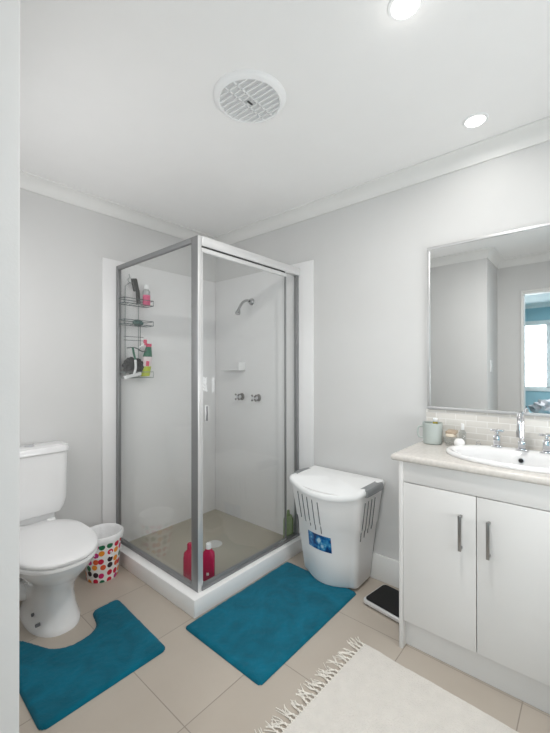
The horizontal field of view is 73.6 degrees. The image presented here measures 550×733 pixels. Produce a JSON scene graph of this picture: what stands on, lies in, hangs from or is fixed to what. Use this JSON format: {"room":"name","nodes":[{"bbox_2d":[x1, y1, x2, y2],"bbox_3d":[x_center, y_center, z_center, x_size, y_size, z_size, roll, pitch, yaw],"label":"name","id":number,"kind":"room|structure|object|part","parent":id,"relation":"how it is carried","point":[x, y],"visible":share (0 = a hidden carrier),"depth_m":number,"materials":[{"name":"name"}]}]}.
{"room":"bathroom","nodes":[
{"label":"bathroom","id":0,"kind":"room"},
{"bbox_2d":[0,0,19,732],"bbox_3d":[-1.274,0.089,1.027,1.746,2.400,0.506,0,0,41],"label":"wall","id":1,"kind":"structure","parent":0,"point":[9,9],"depth_m":0.64,"materials":[{"name":"white paint"}]},
{"bbox_2d":[20,188,214,526],"bbox_3d":[-1.183,0.094,2.543,0.100,2.400,2.104,0,0,41],"label":"wall","id":2,"kind":"structure","parent":0,"point":[63,245],"depth_m":2.34,"materials":[{"name":"white paint"}]},
{"bbox_2d":[20,170,214,239],"bbox_3d":[-1.119,-1.070,2.490,0.074,0.074,1.904,0,0,41],"label":"trim","id":3,"kind":"structure","parent":2,"relation":"attached to","point":[28,181],"depth_m":2.45,"materials":[{"name":"white paint"}]},
{"bbox_2d":[19,551,549,732],"bbox_3d":[-0.176,1.339,1.333,3.200,0.100,2.610,0,0,41],"label":"floor","id":4,"kind":"structure","parent":0,"point":[188,687],"depth_m":1.52,"materials":[{"name":"beige tile"}]},
{"bbox_2d":[19,441,97,637],"bbox_3d":[-1.177,0.866,1.881,0.752,0.851,0.387,0,0,41],"label":"toilet","id":5,"kind":"object","parent":4,"relation":"on","point":[53,552],"visible":0.77,"depth_m":1.82,"materials":[{"name":"white ceramic"}]},
{"bbox_3d":[-1.386,0.471,2.072,0.188,0.043,0.374,0,0,41],"label":"cistern lid","id":6,"kind":"part","parent":5,"relation":"part of","materials":[{"name":"white ceramic"}]},
{"bbox_3d":[-1.163,1.095,1.877,0.695,0.392,0.374,0,0,41],"label":"bowl","id":7,"kind":"part","parent":5,"relation":"part of","materials":[{"name":"white ceramic"}]},
{"bbox_3d":[-1.106,0.889,1.812,0.548,0.021,0.376,0,0,41],"label":"seat","id":8,"kind":"part","parent":5,"relation":"part of","materials":[{"name":"white plastic"}]},
{"bbox_3d":[-1.106,0.863,1.813,0.557,0.030,0.376,0,0,41],"label":"lid","id":9,"kind":"part","parent":5,"relation":"part of","materials":[{"name":"white plastic"}]},
{"bbox_2d":[19,600,164,729],"bbox_3d":[-0.862,1.281,1.675,0.564,0.018,0.533,0,0,41],"label":"mat","id":10,"kind":"object","parent":4,"relation":"on","point":[53,683],"visible":0.94,"depth_m":1.57,"materials":[{"name":"teal fabric"}]},
{"bbox_2d":[85,523,123,582],"bbox_3d":[-1.069,1.156,2.279,0.244,0.274,0.240,0,0,41],"label":"waste bin","id":11,"kind":"object","parent":4,"relation":"on","point":[103,567],"visible":0.73,"depth_m":2.21,"materials":[{"name":"plastic"}]},
{"bbox_2d":[102,235,313,618],"bbox_3d":[-0.450,0.278,2.512,1.048,2.030,0.989,0,0,41],"label":"shower enclosure","id":12,"kind":"object","parent":4,"relation":"on","point":[184,460],"visible":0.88,"depth_m":2.71,"materials":[{"name":"clear glass"}]},
{"bbox_2d":[119,274,153,377],"bbox_3d":[-0.984,-0.288,2.596,0.101,0.738,0.222,0,0,41],"label":"shower caddy","id":13,"kind":"object","parent":12,"relation":"hanging from","point":[125,302],"visible":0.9,"depth_m":2.59,"materials":[{"name":"metal"}]},
{"bbox_2d":[124,347,141,378],"bbox_3d":[-0.973,-0.024,2.512,0.024,0.218,0.124,0,0,41],"label":"squeegee","id":14,"kind":"object","parent":13,"relation":"hanging from","point":[134,374],"visible":1,"depth_m":2.52,"materials":[{"name":"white plastic"}]},
{"bbox_3d":[-0.970,0.061,2.509,0.012,0.047,0.124,0,0,41],"label":"blade","id":15,"kind":"part","parent":14,"relation":"part of","materials":[{"name":"white plastic"}]},
{"bbox_2d":[122,357,143,373],"bbox_3d":[-0.993,-0.001,2.581,0.089,0.135,0.165,0,0,41],"label":"loofah","id":16,"kind":"object","parent":13,"relation":"in","point":[128,364],"visible":0.83,"depth_m":2.54,"materials":[{"name":"black"}]},
{"bbox_2d":[131,278,140,303],"bbox_3d":[-0.983,-0.530,2.594,0.024,0.182,0.067,0,0,41],"label":"brush","id":17,"kind":"object","parent":13,"relation":"on","point":[134,281],"visible":0.87,"depth_m":2.59,"materials":[{"name":"black plastic"}]},
{"bbox_3d":[-0.971,-0.491,2.607,0.018,0.105,0.034,0,0,41],"label":"handle","id":18,"kind":"part","parent":17,"relation":"part of","materials":[{"name":"plastic"}]},
{"bbox_2d":[119,319,153,326],"bbox_3d":[-0.983,-0.306,2.596,0.100,0.034,0.222,0,0,41],"label":"wire shelf","id":19,"kind":"object","parent":13,"relation":"attached to","point":[125,323],"depth_m":2.59,"materials":[{"name":"grey metal"}]},
{"bbox_2d":[119,297,153,307],"bbox_3d":[-0.984,-0.452,2.596,0.100,0.040,0.222,0,0,41],"label":"wire shelf","id":20,"kind":"object","parent":13,"relation":"attached to","point":[125,302],"depth_m":2.59,"materials":[{"name":"grey metal"}]},
{"bbox_2d":[121,372,153,377],"bbox_3d":[-0.983,0.059,2.595,0.100,0.044,0.222,0,0,41],"label":"wire shelf","id":21,"kind":"object","parent":13,"relation":"attached to","point":[124,372],"depth_m":2.60,"materials":[{"name":"metal"}]},
{"bbox_3d":[-0.963,-0.195,2.585,0.008,0.184,0.207,0,0,41],"label":"hook rail","id":22,"kind":"part","parent":13,"relation":"part of","materials":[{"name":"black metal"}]},
{"bbox_2d":[132,319,143,325],"bbox_3d":[-0.965,-0.307,2.589,0.065,0.048,0.076,0,0,41],"label":"tie","id":23,"kind":"object","parent":13,"relation":"on","point":[135,321],"visible":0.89,"depth_m":2.57,"materials":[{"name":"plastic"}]},
{"bbox_2d":[141,344,151,375],"bbox_3d":[-0.924,-0.048,2.644,0.049,0.233,0.086,0,0,41],"label":"bottle","id":24,"kind":"object","parent":13,"relation":"in","point":[147,356],"visible":0.95,"depth_m":2.63,"materials":[{"name":"green plastic"}]},
{"bbox_2d":[143,284,149,305],"bbox_3d":[-0.928,-0.515,2.657,0.039,0.152,0.056,0,0,41],"label":"bottle","id":25,"kind":"object","parent":13,"relation":"on","point":[146,293],"visible":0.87,"depth_m":2.64,"materials":[{"name":"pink plastic"}]},
{"bbox_3d":[-0.759,-0.682,2.264,0.830,0.028,0.022,0,0,41],"label":"rail","id":26,"kind":"part","parent":12,"relation":"part of","materials":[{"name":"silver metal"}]},
{"bbox_3d":[-0.757,1.186,2.258,0.830,0.024,0.022,0,0,41],"label":"rail","id":27,"kind":"part","parent":12,"relation":"part of","materials":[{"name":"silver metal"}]},
{"bbox_2d":[183,542,190,579],"bbox_3d":[-0.497,1.137,2.147,0.072,0.210,0.050,0,0,1],"label":"shampoo bottle","id":28,"kind":"object","parent":12,"relation":"on","point":[187,554],"visible":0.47,"depth_m":2.12,"materials":[{"name":"plastic"}]},
{"bbox_3d":[-0.423,0.250,1.972,0.056,1.894,0.022,0,0,41],"label":"corner post","id":29,"kind":"part","parent":12,"relation":"part of","materials":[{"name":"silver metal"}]},
{"bbox_3d":[-0.400,0.250,1.953,0.003,1.894,0.024,0,0,41],"label":"corner post","id":30,"kind":"part","parent":12,"relation":"part of","materials":[{"name":"silver metal"}]},
{"bbox_3d":[-0.369,0.252,1.979,0.015,0.088,0.022,0,0,41],"label":"handle","id":31,"kind":"part","parent":12,"relation":"part of","materials":[{"name":"silver metal"}]},
{"bbox_2d":[203,542,214,580],"bbox_3d":[-0.388,1.137,2.148,0.072,0.210,0.051,0,0,1],"label":"shampoo bottle","id":32,"kind":"object","parent":12,"relation":"on","point":[208,553],"visible":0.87,"depth_m":2.12,"materials":[{"name":"plastic"}]},
{"bbox_2d":[220,362,244,370],"bbox_3d":[-0.348,-0.002,3.015,0.225,0.068,0.073,0,0,41],"label":"soap shelf","id":33,"kind":"object","parent":12,"relation":"attached to","point":[241,365],"visible":1,"depth_m":2.94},
{"bbox_2d":[235,393,243,399],"bbox_3d":[-0.289,0.244,2.971,0.058,0.058,0.060,0,0,41],"label":"tap","id":34,"kind":"object","parent":12,"relation":"attached to","point":[241,395],"visible":1,"depth_m":2.96,"materials":[{"name":"silver metal"}]},
{"bbox_3d":[-0.163,-0.624,2.241,0.018,0.024,0.716,0,0,41],"label":"door rail","id":35,"kind":"part","parent":12,"relation":"part of","materials":[{"name":"silver metal"}]},
{"bbox_3d":[-0.161,1.172,2.236,0.013,0.016,0.716,0,0,41],"label":"door rail","id":36,"kind":"part","parent":12,"relation":"part of","materials":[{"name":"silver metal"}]},
{"bbox_2d":[235,298,253,314],"bbox_3d":[-0.241,-0.468,2.857,0.056,0.150,0.173,0,0,41],"label":"shower head","id":37,"kind":"object","parent":12,"relation":"attached to","point":[250,301],"visible":1,"depth_m":2.84},
{"bbox_3d":[-0.234,-0.482,2.865,0.019,0.092,0.145,0,0,41],"label":"arm","id":38,"kind":"part","parent":37,"relation":"part of","materials":[{"name":"silver metal"}]},
{"bbox_3d":[-0.119,-0.670,2.297,0.042,0.052,0.861,0,0,41],"label":"header rail","id":39,"kind":"part","parent":12,"relation":"part of","materials":[{"name":"silver metal"}]},
{"bbox_3d":[-0.121,1.189,2.295,0.040,0.018,0.861,0,0,41],"label":"rail","id":40,"kind":"part","parent":12,"relation":"part of","materials":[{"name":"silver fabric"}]},
{"bbox_2d":[251,394,260,401],"bbox_3d":[-0.149,0.244,2.850,0.058,0.058,0.060,0,0,41],"label":"tap","id":41,"kind":"object","parent":12,"relation":"attached to","point":[257,397],"visible":1,"depth_m":2.84,"materials":[{"name":"silver metal"}]},
{"bbox_2d":[283,510,292,537],"bbox_3d":[0.094,1.132,2.611,0.064,0.222,0.080,0,0,41],"label":"wash bottle","id":42,"kind":"object","parent":12,"relation":"on","point":[289,516],"visible":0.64,"depth_m":2.59,"materials":[{"name":"green plastic"}]},
{"bbox_2d":[186,562,355,684],"bbox_3d":[0.010,1.281,1.949,0.512,0.018,0.805,0,0,41],"label":"bath mat","id":43,"kind":"object","parent":4,"relation":"on","point":[259,628],"visible":0.98,"depth_m":1.84,"materials":[{"name":"teal fabric"}]},
{"bbox_2d":[290,466,383,588],"bbox_3d":[0.352,0.969,2.213,0.541,0.612,0.343,0,0,41],"label":"laundry hamper","id":44,"kind":"object","parent":4,"relation":"on","point":[337,511],"visible":1,"depth_m":2.11,"materials":[{"name":"white plastic"}]},
{"bbox_3d":[0.184,0.690,2.391,0.055,0.048,0.200,0,0,41],"label":"handle","id":45,"kind":"part","parent":44,"relation":"part of","materials":[{"name":"grey plastic"}]},
{"bbox_3d":[0.352,0.707,2.213,0.505,0.088,0.343,0,0,41],"label":"lid","id":46,"kind":"part","parent":44,"relation":"part of","materials":[{"name":"white plastic"}]},
{"bbox_3d":[0.552,0.688,2.073,0.055,0.048,0.200,0,0,41],"label":"handle","id":47,"kind":"part","parent":44,"relation":"part of","materials":[{"name":"grey plastic"}]},
{"bbox_2d":[364,584,398,622],"bbox_3d":[0.633,1.271,1.980,0.216,0.038,0.240,0,0,-41],"label":"bathroom scale","id":48,"kind":"object","parent":4,"relation":"on","point":[385,599],"visible":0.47,"depth_m":1.97,"materials":[{"name":"black metal"}]},
{"bbox_2d":[254,637,518,732],"bbox_3d":[0.515,1.281,1.078,1.177,0.011,0.815,0,0,43],"label":"rug","id":49,"kind":"object","parent":4,"relation":"on","point":[371,692],"visible":1,"depth_m":1.39,"materials":[{"name":"fabric"}]},
{"bbox_2d":[399,461,549,713],"bbox_3d":[1.051,0.861,1.544,0.919,0.855,0.456,0,0,41],"label":"vanity cabinet","id":50,"kind":"object","parent":4,"relation":"on","point":[474,549],"visible":0.96,"depth_m":1.49,"materials":[{"name":"white wood"}]},
{"bbox_3d":[0.717,0.862,1.848,0.016,0.855,0.432,0,0,41],"label":"panel","id":51,"kind":"part","parent":50,"relation":"part of","materials":[{"name":"white wood"}]},
{"bbox_3d":[0.708,0.845,1.594,0.299,0.630,0.020,0,0,41],"label":"door","id":52,"kind":"part","parent":50,"relation":"part of","materials":[{"name":"white wood"}]},
{"bbox_3d":[0.762,0.684,1.513,0.012,0.145,0.032,0,0,41],"label":"handle","id":53,"kind":"part","parent":50,"relation":"part of","materials":[{"name":"silver metal"}]},
{"bbox_2d":[391,441,549,485],"bbox_3d":[1.066,0.417,1.551,1.003,0.031,0.457,0,0,41],"label":"countertop","id":54,"kind":"structure","parent":50,"relation":"on","point":[421,453],"depth_m":1.56,"materials":[{"name":"stone"}]},
{"bbox_2d":[417,421,442,444],"bbox_3d":[0.825,0.348,1.936,0.100,0.109,0.112,0,0,-31],"label":"mug","id":55,"kind":"object","parent":54,"relation":"on","point":[432,433],"visible":0.98,"depth_m":1.89,"materials":[{"name":"green ceramic"}]},
{"bbox_3d":[0.770,0.346,1.952,0.032,0.068,0.009,0,0,20],"label":"handle","id":56,"kind":"part","parent":55,"relation":"part of","materials":[{"name":"green ceramic"}]},
{"bbox_2d":[433,418,437,423],"bbox_3d":[0.843,0.334,1.933,0.026,0.126,0.026,0,0,41],"label":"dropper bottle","id":57,"kind":"object","parent":55,"relation":"in","point":[435,420],"visible":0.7,"depth_m":1.93,"materials":[{"name":"plastic"}]},
{"bbox_2d":[454,438,464,445],"bbox_3d":[0.909,0.377,1.812,0.050,0.048,0.051,0,0,41],"label":"ball","id":58,"kind":"object","parent":54,"relation":"on","point":[458,441],"visible":0.8,"depth_m":1.79,"materials":[{"name":"white"}]},
{"bbox_2d":[490,429,503,447],"bbox_3d":[1.064,0.343,1.761,0.056,0.084,0.056,0,0,41],"label":"tap","id":59,"kind":"object","parent":54,"relation":"on","point":[496,438],"visible":1,"depth_m":1.75,"materials":[{"name":"silver metal"}]},
{"bbox_3d":[1.064,0.353,1.760,0.028,0.048,0.028,0,0,41],"label":"stem","id":60,"kind":"part","parent":59,"relation":"part of","materials":[{"name":"silver metal"}]},
{"bbox_3d":[1.064,0.315,1.761,0.046,0.028,0.046,0,0,-4],"label":"cross handle","id":61,"kind":"part","parent":59,"relation":"part of","materials":[{"name":"silver metal"}]},
{"bbox_2d":[446,445,549,473],"bbox_3d":[1.041,0.462,1.578,0.572,0.160,0.372,0,0,41],"label":"basin","id":62,"kind":"object","parent":54,"relation":"in","point":[504,457],"visible":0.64,"depth_m":1.66,"materials":[{"name":"white ceramic"}]},
{"bbox_2d":[516,411,528,450],"bbox_3d":[1.117,0.294,1.669,0.046,0.182,0.116,0,0,41],"label":"spout","id":63,"kind":"object","parent":62,"relation":"attached to","point":[520,433],"visible":1,"depth_m":1.67,"materials":[{"name":"silver metal"}]},
{"bbox_2d":[516,431,522,437],"bbox_3d":[1.087,0.301,1.635,0.025,0.030,0.025,0,0,41],"label":"faucet","id":64,"kind":"object","parent":63,"relation":"attached to","point":[519,434],"depth_m":1.62,"materials":[{"name":"metal"}]},
{"bbox_3d":[1.139,0.381,1.695,0.046,0.008,0.046,0,0,41],"label":"plate","id":65,"kind":"part","parent":63,"relation":"part of","materials":[{"name":"silver metal"}]},
{"bbox_2d":[539,433,549,453],"bbox_3d":[1.209,0.343,1.635,0.056,0.084,0.056,0,0,41],"label":"tap","id":66,"kind":"object","parent":54,"relation":"on","point":[546,443],"visible":1,"depth_m":1.63,"materials":[{"name":"silver metal"}]},
{"bbox_3d":[1.209,0.315,1.635,0.046,0.028,0.046,0,0,-4],"label":"cross handle","id":67,"kind":"part","parent":66,"relation":"part of","materials":[{"name":"silver metal"}]},
{"bbox_3d":[1.209,0.353,1.635,0.028,0.048,0.028,0,0,41],"label":"stem","id":68,"kind":"part","parent":66,"relation":"part of","materials":[{"name":"silver metal"}]},
{"bbox_3d":[0.900,0.382,1.865,0.088,0.041,0.088,0,0,41],"label":"glass dish","id":69,"kind":"object","parent":54,"relation":"on","visible":0},
{"bbox_2d":[446,434,456,437],"bbox_3d":[0.898,0.351,1.872,0.040,0.025,0.060,0,0,41],"label":"soap bar","id":70,"kind":"object","parent":69,"relation":"on","point":[447,435],"visible":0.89,"depth_m":1.85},
{"bbox_2d":[445,429,457,434],"bbox_3d":[0.899,0.333,1.869,0.048,0.020,0.053,0,0,41],"label":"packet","id":71,"kind":"object","parent":70,"relation":"on","point":[449,431],"visible":1,"depth_m":1.86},
{"bbox_3d":[0.839,0.683,1.446,0.012,0.145,0.032,0,0,41],"label":"handle","id":72,"kind":"part","parent":50,"relation":"part of","materials":[{"name":"silver metal"}]},
{"bbox_3d":[0.934,0.844,1.398,0.294,0.630,0.020,0,0,41],"label":"door","id":73,"kind":"part","parent":50,"relation":"part of","materials":[{"name":"white wood"}]},
{"bbox_2d":[20,0,549,236],"bbox_3d":[-0.178,-1.161,1.341,3.200,0.100,2.610,0,0,41],"label":"ceiling","id":74,"kind":"structure","parent":0,"point":[117,104],"depth_m":1.48,"materials":[{"name":"paint"}]},
{"bbox_2d":[213,69,285,123],"bbox_3d":[-0.104,-1.100,1.523,0.300,0.022,0.300,0,0,41],"label":"exhaust fan","id":75,"kind":"object","parent":74,"relation":"attached to","point":[247,96],"visible":1,"depth_m":1.49,"materials":[{"name":"white plastic"}]},
{"bbox_2d":[387,0,423,21],"bbox_3d":[0.401,-1.110,1.131,0.106,0.006,0.106,0,0,41],"label":"recessed light","id":76,"kind":"object","parent":74,"relation":"in","point":[398,10],"visible":1,"depth_m":1.14,"materials":[{"name":"white plastic"}]},
{"bbox_2d":[462,112,488,128],"bbox_3d":[0.905,-1.109,1.660,0.106,0.006,0.106,0,0,41],"label":"recessed light","id":77,"kind":"object","parent":74,"relation":"in","point":[475,120],"visible":1,"depth_m":1.66,"materials":[{"name":"white plastic"}]},
{"bbox_2d":[215,141,549,560],"bbox_3d":[0.682,0.091,2.253,3.100,2.400,0.100,0,0,41],"label":"wall","id":78,"kind":"structure","parent":0,"point":[369,256],"depth_m":2.21,"materials":[{"name":"white paint"}]},
{"bbox_2d":[214,116,549,244],"bbox_3d":[0.586,-1.072,2.224,3.000,0.074,0.074,0,0,41],"label":"trim","id":79,"kind":"structure","parent":78,"relation":"attached to","point":[536,132],"depth_m":2.08,"materials":[{"name":"white paint"}]},
{"bbox_2d":[370,552,398,587],"bbox_3d":[0.568,1.214,2.274,0.792,0.155,0.014,0,0,41],"label":"baseboard","id":80,"kind":"structure","parent":78,"relation":"attached to","point":[384,569],"depth_m":2.19,"materials":[{"name":"white paint"}]},
{"bbox_2d":[426,409,549,450],"bbox_3d":[1.285,0.317,1.659,1.172,0.170,0.009,0,0,41],"label":"backsplash","id":81,"kind":"structure","parent":78,"relation":"attached to","point":[477,425],"depth_m":1.84,"materials":[{"name":"tile"}]},
{"bbox_2d":[427,222,549,416],"bbox_3d":[1.207,-0.212,1.716,0.962,0.887,0.023,0,0,41],"label":"wall mirror","id":82,"kind":"object","parent":78,"relation":"attached to","point":[488,296],"visible":1,"depth_m":1.83,"materials":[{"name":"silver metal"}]}
]}

